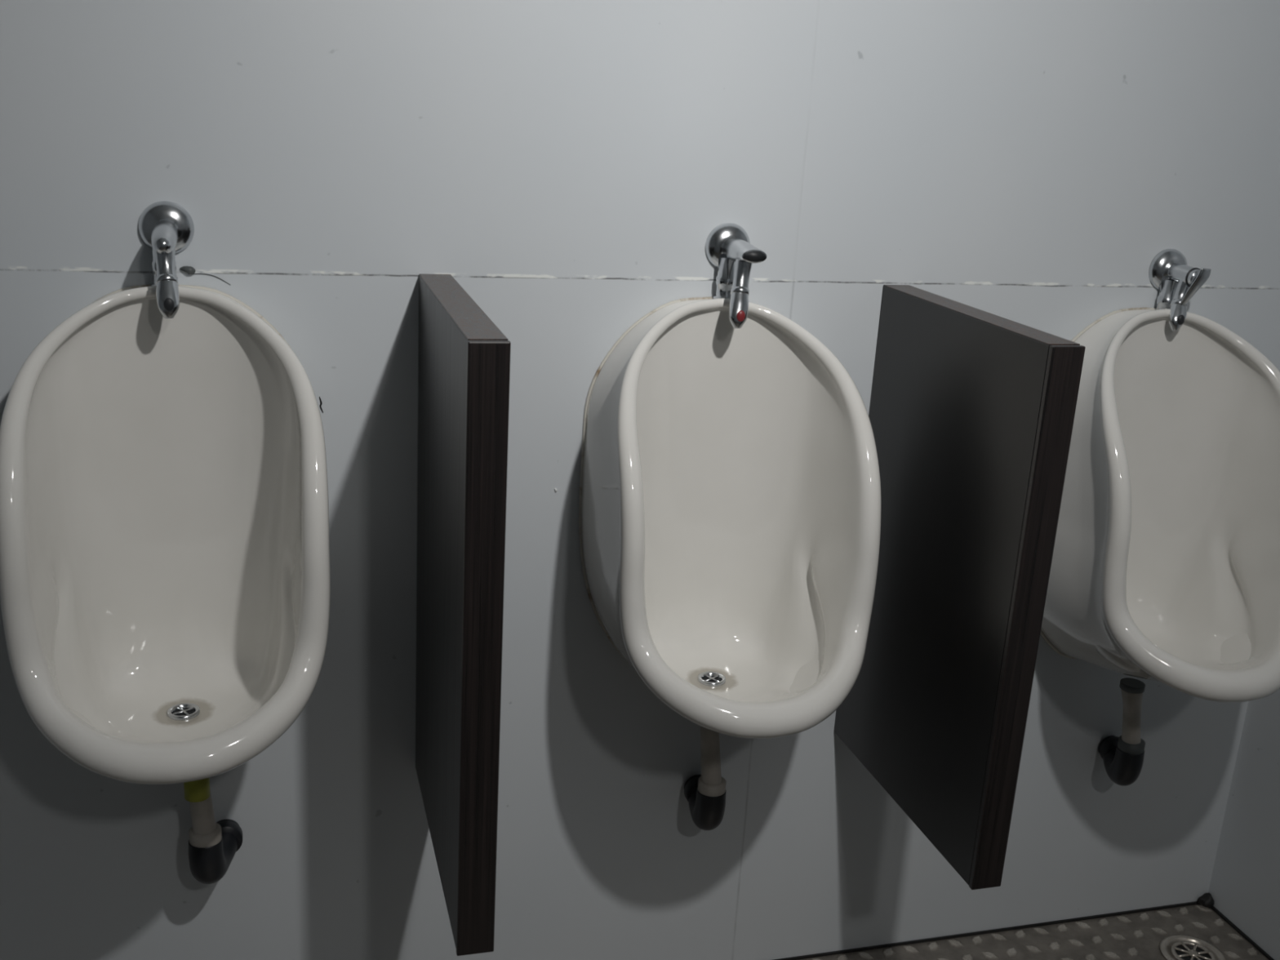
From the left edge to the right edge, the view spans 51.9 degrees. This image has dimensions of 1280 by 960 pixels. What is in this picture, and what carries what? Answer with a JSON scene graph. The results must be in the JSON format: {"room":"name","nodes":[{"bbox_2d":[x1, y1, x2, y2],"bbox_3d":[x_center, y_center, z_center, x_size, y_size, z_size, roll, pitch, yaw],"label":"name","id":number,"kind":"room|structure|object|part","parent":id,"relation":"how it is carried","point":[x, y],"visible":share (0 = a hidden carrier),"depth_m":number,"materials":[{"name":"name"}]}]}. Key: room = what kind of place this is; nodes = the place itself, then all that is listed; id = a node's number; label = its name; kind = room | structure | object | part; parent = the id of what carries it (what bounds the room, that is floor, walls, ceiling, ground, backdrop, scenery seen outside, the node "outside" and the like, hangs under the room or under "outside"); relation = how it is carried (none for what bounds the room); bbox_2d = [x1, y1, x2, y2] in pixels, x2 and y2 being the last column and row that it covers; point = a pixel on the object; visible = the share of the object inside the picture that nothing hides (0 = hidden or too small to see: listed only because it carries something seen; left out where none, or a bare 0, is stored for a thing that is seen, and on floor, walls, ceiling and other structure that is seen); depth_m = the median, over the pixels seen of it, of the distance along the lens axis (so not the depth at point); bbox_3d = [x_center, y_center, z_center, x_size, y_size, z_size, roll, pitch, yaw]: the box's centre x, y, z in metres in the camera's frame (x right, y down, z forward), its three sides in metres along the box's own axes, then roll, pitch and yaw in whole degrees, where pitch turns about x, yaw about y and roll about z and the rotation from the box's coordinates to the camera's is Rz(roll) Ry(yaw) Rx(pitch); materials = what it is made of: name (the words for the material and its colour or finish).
{"room":"public restroom","nodes":[
{"label":"public restroom","id":0,"kind":"room"},
{"bbox_2d":[0,0,1279,959],"bbox_3d":[-0.406,-0.304,1.587,3.170,2.340,0.080,-2,18,-16],"label":"wall","id":1,"kind":"structure","parent":0,"point":[572,166],"depth_m":1.73,"materials":[{"name":"white paint"}]},
{"bbox_2d":[0,284,330,784],"bbox_3d":[-0.516,0.085,1.451,0.333,0.562,0.341,-2,18,-16],"label":"urinal","id":2,"kind":"object","parent":1,"relation":"attached to","point":[165,576],"visible":0.95,"depth_m":1.52,"materials":[{"name":"ceramic"}]},
{"bbox_2d":[167,702,199,720],"bbox_3d":[-0.542,0.275,1.561,0.037,0.006,0.037,-2,18,-16],"label":"outlet","id":3,"kind":"object","parent":2,"relation":"attached to","point":[175,711],"depth_m":1.56,"materials":[{"name":"silver metal"}]},
{"bbox_2d":[138,200,194,318],"bbox_3d":[-0.529,-0.246,1.465,0.060,0.116,0.110,-2,18,-16],"label":"tap","id":4,"kind":"object","parent":1,"relation":"attached to","point":[166,228],"visible":0.98,"depth_m":1.45,"materials":[{"name":"silver metal"}]},
{"bbox_3d":[-0.521,-0.221,1.448,0.026,0.078,0.053,-2,18,-16],"label":"spout","id":5,"kind":"part","parent":4,"relation":"part of","materials":[{"name":"silver metal"}]},
{"bbox_2d":[179,266,195,274],"bbox_3d":[-0.524,-0.243,1.524,0.017,0.010,0.009,-2,18,-16],"label":"lump","id":6,"kind":"object","parent":1,"relation":"attached to","point":[188,269],"visible":1,"depth_m":1.52,"materials":[{"name":"grey rubber"}]},
{"bbox_2d":[193,273,230,284],"bbox_3d":[-0.503,-0.234,1.536,0.047,0.013,0.001,-2,18,-16],"label":"strand","id":7,"kind":"object","parent":1,"relation":"attached to","point":[193,273],"visible":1,"depth_m":1.53,"materials":[{"name":"grey rubber"}]},
{"bbox_2d":[183,777,242,884],"bbox_3d":[-0.544,0.425,1.685,0.048,0.182,0.111,3,17,0],"label":"pipe","id":8,"kind":"object","parent":1,"relation":"attached to","point":[213,846],"visible":0.91,"depth_m":1.65,"materials":[{"name":"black plastic"}]},
{"bbox_2d":[319,396,323,413],"bbox_3d":[-0.392,-0.092,1.615,0.005,0.020,0.002,-2,18,-16],"label":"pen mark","id":9,"kind":"object","parent":1,"relation":"attached to","point":[321,402],"visible":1,"depth_m":1.61,"materials":[{"name":"black"}]},
{"bbox_2d":[415,273,511,955],"bbox_3d":[-0.214,0.131,1.516,0.040,0.674,0.412,-2,18,-16],"label":"divider panel","id":10,"kind":"object","parent":1,"relation":"attached to","point":[464,358],"visible":1,"depth_m":1.38,"materials":[{"name":"laminate"}]},
{"bbox_3d":[-0.216,0.130,1.520,0.039,0.673,0.404,-2,18,-16],"label":"panel","id":11,"kind":"part","parent":10,"relation":"part of","materials":[{"name":"laminate"}]},
{"bbox_2d":[684,726,725,830],"bbox_3d":[0.095,0.404,1.867,0.048,0.186,0.105,1,17,-7],"label":"pipe","id":12,"kind":"object","parent":1,"relation":"attached to","point":[704,793],"visible":0.98,"depth_m":1.83,"materials":[{"name":"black plastic"}]},
{"bbox_2d":[578,297,881,738],"bbox_3d":[0.122,0.074,1.637,0.333,0.562,0.341,-2,18,-16],"label":"urinal","id":13,"kind":"object","parent":1,"relation":"attached to","point":[730,504],"visible":0.98,"depth_m":1.71,"materials":[{"name":"ceramic"}]},
{"bbox_2d":[697,671,725,686],"bbox_3d":[0.096,0.265,1.747,0.037,0.006,0.037,-2,18,-16],"label":"outlet","id":14,"kind":"object","parent":13,"relation":"attached to","point":[704,678],"depth_m":1.74,"materials":[{"name":"silver metal"}]},
{"bbox_2d":[705,222,766,328],"bbox_3d":[0.126,-0.258,1.658,0.060,0.118,0.106,-2,18,-16],"label":"tap","id":15,"kind":"object","parent":1,"relation":"attached to","point":[728,247],"visible":0.99,"depth_m":1.65,"materials":[{"name":"silver metal"}]},
{"bbox_3d":[0.125,-0.235,1.636,0.024,0.087,0.052,6,17,8],"label":"spout","id":16,"kind":"part","parent":15,"relation":"part of","materials":[{"name":"silver metal"}]},
{"bbox_2d":[834,284,1085,889],"bbox_3d":[0.384,0.117,1.691,0.040,0.672,0.409,-2,18,-16],"label":"divider panel","id":17,"kind":"object","parent":1,"relation":"attached to","point":[972,410],"visible":0.99,"depth_m":1.60,"materials":[{"name":"laminate"}]},
{"bbox_2d":[773,901,1197,959],"bbox_3d":[-0.458,0.776,1.875,3.010,0.004,0.004,-2,18,-16],"label":"trim","id":18,"kind":"structure","parent":1,"relation":"attached to","point":[934,939],"depth_m":2.17,"materials":[{"name":"black"}]},
{"bbox_2d":[1097,677,1145,786],"bbox_3d":[0.760,0.386,2.056,0.056,0.186,0.122,7,17,11],"label":"pipe","id":19,"kind":"object","parent":1,"relation":"attached to","point":[1122,756],"visible":1,"depth_m":2.02,"materials":[{"name":"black plastic"}]},
{"bbox_2d":[1040,306,1279,702],"bbox_3d":[0.760,0.063,1.823,0.333,0.562,0.341,-2,18,-16],"label":"urinal","id":20,"kind":"object","parent":1,"relation":"attached to","point":[1165,568],"visible":0.92,"depth_m":1.88,"materials":[{"name":"ceramic"}]},
{"bbox_2d":[1148,248,1211,330],"bbox_3d":[0.767,-0.268,1.859,0.060,0.106,0.081,-2,18,-16],"label":"tap","id":21,"kind":"object","parent":1,"relation":"attached to","point":[1169,273],"visible":1,"depth_m":1.86,"materials":[{"name":"silver metal"}]},
{"bbox_3d":[0.761,-0.249,1.852,0.024,0.073,0.047,14,20,31],"label":"spout","id":22,"kind":"part","parent":21,"relation":"part of","materials":[{"name":"silver metal"}]},
{"bbox_3d":[0.771,-0.267,1.829,0.033,0.057,0.016,14,20,32],"label":"lever","id":23,"kind":"part","parent":21,"relation":"part of","materials":[{"name":"silver metal"}]},
{"bbox_2d":[800,904,1268,959],"bbox_3d":[-0.086,1.207,0.625,3.010,0.052,2.750,-2,18,-16],"label":"floor","id":24,"kind":"structure","parent":0,"point":[1137,935],"depth_m":2.16,"materials":[{"name":"grey metal"}]},
{"bbox_2d":[1159,933,1226,959],"bbox_3d":[0.902,0.773,2.143,0.104,0.007,0.104,-2,18,-16],"label":"floor drain","id":25,"kind":"object","parent":24,"relation":"on","point":[1178,946],"visible":1,"depth_m":2.16,"materials":[{"name":"silver metal"}]},
{"bbox_2d":[1197,893,1214,908],"bbox_3d":[0.980,0.730,2.279,0.028,0.029,0.024,6,17,8],"label":"corner sealant","id":26,"kind":"object","parent":24,"relation":"on","point":[1206,900],"visible":1,"depth_m":2.27,"materials":[{"name":"black rubber"}]},
{"bbox_2d":[1208,688,1279,959],"bbox_3d":[1.474,0.083,0.682,0.080,2.340,2.830,-2,18,-16],"label":"wall","id":27,"kind":"structure","parent":0,"point":[1244,887],"depth_m":2.17,"materials":[{"name":"white paint"}]},
{"bbox_2d":[1210,906,1274,959],"bbox_3d":[1.360,1.141,1.031,0.005,0.004,2.746,-2,18,-16],"label":"trim","id":28,"kind":"structure","parent":27,"relation":"attached to","point":[1229,922],"depth_m":2.20,"materials":[{"name":"black"}]}
]}

